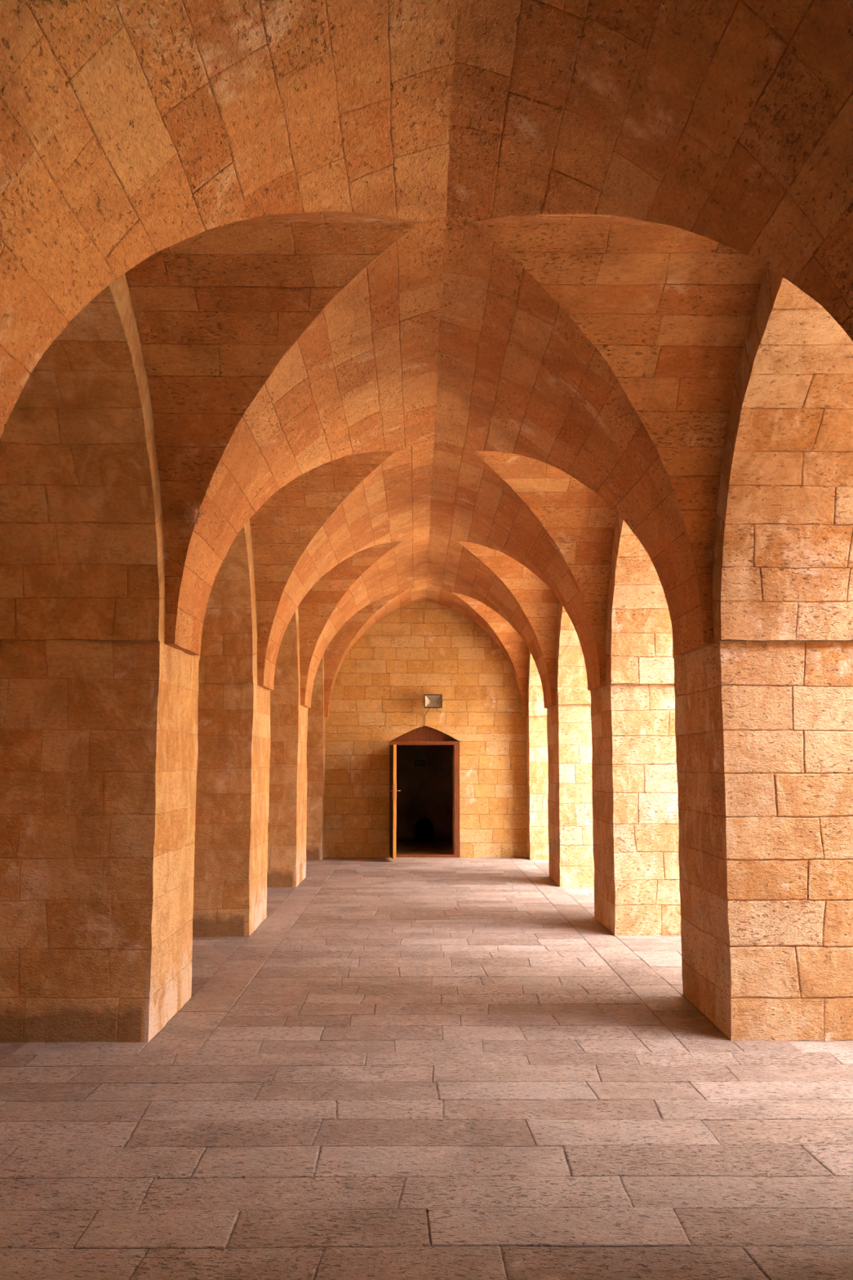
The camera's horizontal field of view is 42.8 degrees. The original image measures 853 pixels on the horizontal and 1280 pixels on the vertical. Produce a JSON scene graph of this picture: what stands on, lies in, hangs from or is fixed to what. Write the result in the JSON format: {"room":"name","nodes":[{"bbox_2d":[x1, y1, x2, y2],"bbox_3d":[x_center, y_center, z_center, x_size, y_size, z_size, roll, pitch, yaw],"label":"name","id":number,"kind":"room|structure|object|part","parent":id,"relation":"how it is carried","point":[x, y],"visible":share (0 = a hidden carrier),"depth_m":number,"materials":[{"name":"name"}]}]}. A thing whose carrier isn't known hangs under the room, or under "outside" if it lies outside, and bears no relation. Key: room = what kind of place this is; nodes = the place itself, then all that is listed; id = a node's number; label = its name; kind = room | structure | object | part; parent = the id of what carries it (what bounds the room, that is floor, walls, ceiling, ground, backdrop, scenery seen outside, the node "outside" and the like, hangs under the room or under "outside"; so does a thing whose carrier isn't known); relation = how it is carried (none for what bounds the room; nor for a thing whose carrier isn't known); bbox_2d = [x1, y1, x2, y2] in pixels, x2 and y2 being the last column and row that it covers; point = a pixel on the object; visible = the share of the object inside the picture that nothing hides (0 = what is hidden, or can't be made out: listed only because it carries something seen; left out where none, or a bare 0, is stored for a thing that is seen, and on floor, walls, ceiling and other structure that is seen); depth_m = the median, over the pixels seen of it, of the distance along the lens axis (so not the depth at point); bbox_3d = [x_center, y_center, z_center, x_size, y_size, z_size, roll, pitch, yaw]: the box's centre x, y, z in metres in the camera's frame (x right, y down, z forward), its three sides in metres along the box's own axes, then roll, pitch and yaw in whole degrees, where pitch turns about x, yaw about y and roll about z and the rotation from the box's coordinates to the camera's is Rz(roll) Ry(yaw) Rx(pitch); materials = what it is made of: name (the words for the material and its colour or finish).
{"room":"vaulted stone arcade","nodes":[
{"label":"vaulted stone arcade","id":0,"kind":"room"},
{"bbox_2d":[324,596,527,857],"bbox_3d":[-0.012,1.440,18.301,3.381,4.330,0.511,0,-6,0],"label":"wall","id":1,"kind":"structure","parent":0,"point":[380,689],"depth_m":18.06,"materials":[{"name":"stone"}]},
{"bbox_2d":[387,726,459,859],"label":"door","id":2,"kind":"structure","parent":1,"relation":"in","point":[423,735],"depth_m":17.91,"materials":[{"name":"red wood"}]},
{"bbox_3d":[-0.499,2.387,17.108,0.026,0.230,0.003,1,-6,-6],"label":"lock plate","id":3,"kind":"part","parent":2,"relation":"part of","materials":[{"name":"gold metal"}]},
{"bbox_3d":[-0.031,1.570,18.218,1.158,0.255,0.040,0,-6,0],"label":"head panel","id":4,"kind":"part","parent":2,"relation":"part of","materials":[{"name":"red wood"}]},
{"bbox_2d":[422,693,442,726],"bbox_3d":[0.105,1.169,18.011,0.326,0.522,0.340,0,-6,0],"label":"floodlight","id":5,"kind":"object","parent":1,"relation":"attached to","point":[431,700],"visible":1,"depth_m":17.87,"materials":[{"name":"metal"}]},
{"bbox_3d":[0.110,1.003,17.868,0.264,0.192,0.004,0,-6,0],"label":"glass","id":6,"kind":"part","parent":5,"relation":"part of","materials":[{"name":"white glass"}]},
{"bbox_2d":[0,840,852,1279],"bbox_3d":[0.631,2.687,8.714,7.270,0.256,26.101,0,-6,0],"label":"floor","id":7,"kind":"structure","parent":0,"point":[410,1068],"depth_m":4.93,"materials":[{"name":"stone"}]},
{"bbox_2d":[0,640,199,1042],"bbox_3d":[-2.261,1.209,6.902,1.367,2.316,1.196,0,-6,0],"label":"stone pier","id":8,"kind":"object","parent":7,"relation":"on","point":[99,738],"visible":1,"depth_m":6.34,"materials":[{"name":"stone"}]},
{"bbox_2d":[0,273,165,644],"bbox_3d":[-2.244,-1.090,5.218,1.367,1.916,2.965,0,-6,0],"label":"arch","id":9,"kind":"object","parent":8,"relation":"on","point":[55,577],"visible":0.66,"depth_m":6.29,"materials":[{"name":"stone"}]},
{"bbox_2d":[165,216,711,655],"bbox_3d":[0.103,-0.897,7.183,3.019,1.961,3.031,-6,-9,43],"label":"stone arch","id":10,"kind":"object","parent":8,"relation":"on","point":[456,362],"visible":1,"depth_m":6.88,"materials":[{"name":"orange stone"}]},
{"bbox_2d":[180,497,203,526],"bbox_3d":[-1.389,-0.760,6.485,0.133,0.164,0.105,-3,-7,26],"label":"cobweb","id":11,"kind":"object","parent":10,"relation":"attached to","point":[193,511],"visible":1,"depth_m":6.47},
{"bbox_2d":[192,683,270,937],"bbox_3d":[-2.291,1.613,10.585,1.368,2.312,1.205,0,-6,0],"label":"stone pier","id":12,"kind":"object","parent":7,"relation":"on","point":[233,781],"visible":0.5,"depth_m":10.03,"materials":[{"name":"stone"}]},
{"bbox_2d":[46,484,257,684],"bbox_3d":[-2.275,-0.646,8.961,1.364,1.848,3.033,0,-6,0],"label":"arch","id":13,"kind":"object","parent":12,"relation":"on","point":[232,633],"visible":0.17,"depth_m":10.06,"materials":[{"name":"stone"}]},
{"bbox_2d":[266,704,307,887],"bbox_3d":[-2.322,2.030,14.396,1.366,2.314,1.218,0,-6,0],"label":"stone pier","id":14,"kind":"object","parent":7,"relation":"on","point":[287,806],"visible":0.43,"depth_m":13.84,"materials":[{"name":"stone"}]},
{"bbox_2d":[222,564,300,705],"bbox_3d":[-2.304,-0.239,12.711,1.364,1.854,3.060,0,-6,0],"label":"arch","id":15,"kind":"object","parent":14,"relation":"on","point":[286,680],"visible":0.09,"depth_m":13.88,"materials":[{"name":"stone"}]},
{"bbox_2d":[296,627,324,715],"bbox_3d":[-2.336,0.177,16.480,1.365,1.842,2.882,0,-6,0],"label":"arch","id":16,"kind":"object","parent":14,"relation":"on","point":[317,708],"visible":0.04,"depth_m":17.62,"materials":[{"name":"stone"}]},
{"bbox_2d":[306,715,325,859],"bbox_3d":[-2.349,2.394,17.721,1.361,2.313,0.423,0,-6,0],"label":"stone pier","id":17,"kind":"object","parent":7,"relation":"on","point":[316,745],"visible":0.24,"depth_m":17.54,"materials":[{"name":"stone"}]},
{"bbox_2d":[324,584,524,716],"bbox_3d":[-0.006,0.215,17.341,3.336,1.954,1.693,0,-6,0],"label":"stone arch","id":18,"kind":"object","parent":17,"relation":"on","point":[424,593],"visible":1,"depth_m":17.69,"materials":[{"name":"orange stone"}]},
{"bbox_2d":[414,817,434,841],"bbox_3d":[-0.039,3.716,21.373,0.380,0.465,0.380,0,-6,0],"label":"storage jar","id":19,"kind":"object","parent":7,"relation":"on","point":[424,830],"visible":1,"depth_m":21.23,"materials":[{"name":"black"}]},
{"bbox_3d":[-0.039,3.513,21.395,0.210,0.055,0.210,0,-6,0],"label":"lid","id":20,"kind":"part","parent":19,"relation":"part of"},
{"bbox_2d":[525,715,549,860],"bbox_3d":[2.232,2.398,17.758,1.163,2.313,0.422,0,-6,0],"label":"stone pier","id":21,"kind":"object","parent":7,"relation":"on","point":[537,762],"visible":0.29,"depth_m":17.57,"materials":[{"name":"stone"}]},
{"bbox_2d":[527,618,558,715],"bbox_3d":[2.240,0.181,16.516,1.159,1.848,2.884,0,-6,0],"label":"arch","id":22,"kind":"object","parent":21,"relation":"on","point":[535,704],"visible":0.09,"depth_m":17.64,"materials":[{"name":"stone"}]},
{"bbox_2d":[546,704,594,887],"bbox_3d":[2.257,2.034,14.433,1.167,2.306,1.216,0,-6,0],"label":"stone pier","id":23,"kind":"object","parent":7,"relation":"on","point":[569,726],"visible":0.46,"depth_m":13.87,"materials":[{"name":"stone"}]},
{"bbox_2d":[302,533,554,708],"bbox_3d":[0.031,-0.082,14.630,3.040,1.955,3.239,6,-8,-42],"label":"stone arch","id":24,"kind":"object","parent":23,"relation":"on","point":[420,560],"visible":1,"depth_m":14.55,"materials":[{"name":"orange stone"}]},
{"bbox_2d":[555,567,616,705],"bbox_3d":[2.272,-0.238,12.748,1.164,1.858,3.058,0,-6,0],"label":"arch","id":25,"kind":"object","parent":23,"relation":"on","point":[571,682],"visible":0.07,"depth_m":13.92,"materials":[{"name":"stone"}]},
{"bbox_2d":[590,683,680,936],"bbox_3d":[2.287,1.615,10.620,1.165,2.314,1.208,0,-6,0],"label":"stone pier","id":26,"kind":"object","parent":7,"relation":"on","point":[636,822],"visible":0.66,"depth_m":10.06,"materials":[{"name":"stone"}]},
{"bbox_2d":[258,440,604,690],"bbox_3d":[0.042,-0.494,10.866,2.973,1.957,3.228,6,-8,-42],"label":"stone arch","id":27,"kind":"object","parent":26,"relation":"on","point":[411,493],"visible":1,"depth_m":10.70,"materials":[{"name":"orange stone"}]},
{"bbox_2d":[605,493,815,684],"bbox_3d":[2.303,-0.645,9.001,1.163,1.850,3.042,0,-6,0],"label":"arch","id":28,"kind":"object","parent":26,"relation":"on","point":[640,647],"visible":0.16,"depth_m":10.08,"materials":[{"name":"stone"}]},
{"bbox_2d":[674,640,852,1040],"bbox_3d":[2.319,1.212,6.938,1.168,2.311,1.196,0,-6,0],"label":"stone pier","id":29,"kind":"object","parent":7,"relation":"on","point":[764,729],"visible":1,"depth_m":6.39,"materials":[{"name":"stone"}]},
{"bbox_2d":[712,267,852,643],"bbox_3d":[2.333,-1.093,5.262,1.167,1.924,2.959,0,-6,0],"label":"arch","id":30,"kind":"object","parent":29,"relation":"on","point":[797,366],"visible":0.81,"depth_m":6.29,"materials":[{"name":"stone"}]},
{"bbox_2d":[0,0,852,438],"bbox_3d":[0.138,-1.312,3.395,2.885,1.956,2.890,6,-9,-44],"label":"stone arch","id":31,"kind":"object","parent":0,"point":[386,122],"visible":1,"depth_m":3.82,"materials":[{"name":"orange stone"}]},
{"bbox_2d":[4,8,851,644],"bbox_3d":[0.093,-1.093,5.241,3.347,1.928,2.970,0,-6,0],"label":"ceiling","id":32,"kind":"structure","parent":0,"point":[616,288],"depth_m":5.87,"materials":[{"name":"orange stone"}]},
{"bbox_2d":[317,591,546,716],"bbox_3d":[0.004,0.176,16.499,3.343,1.848,2.885,0,-6,0],"label":"ceiling","id":33,"kind":"structure","parent":0,"point":[514,645],"depth_m":17.53,"materials":[{"name":"orange stone"}]},
{"bbox_2d":[278,541,590,705],"bbox_3d":[0.032,-0.242,12.731,3.341,1.858,3.062,0,-6,0],"label":"ceiling","id":34,"kind":"structure","parent":0,"point":[540,606],"depth_m":13.74,"materials":[{"name":"orange stone"}]},
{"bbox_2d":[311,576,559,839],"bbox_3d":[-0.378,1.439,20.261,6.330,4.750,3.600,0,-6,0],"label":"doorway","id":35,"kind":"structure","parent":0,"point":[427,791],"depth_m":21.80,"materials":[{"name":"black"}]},
{"bbox_2d":[192,450,679,685],"bbox_3d":[0.064,-0.652,8.985,3.344,1.856,3.044,0,-6,0],"label":"ceiling","id":36,"kind":"structure","parent":0,"point":[559,502],"depth_m":9.87,"materials":[{"name":"orange stone"}]}
]}

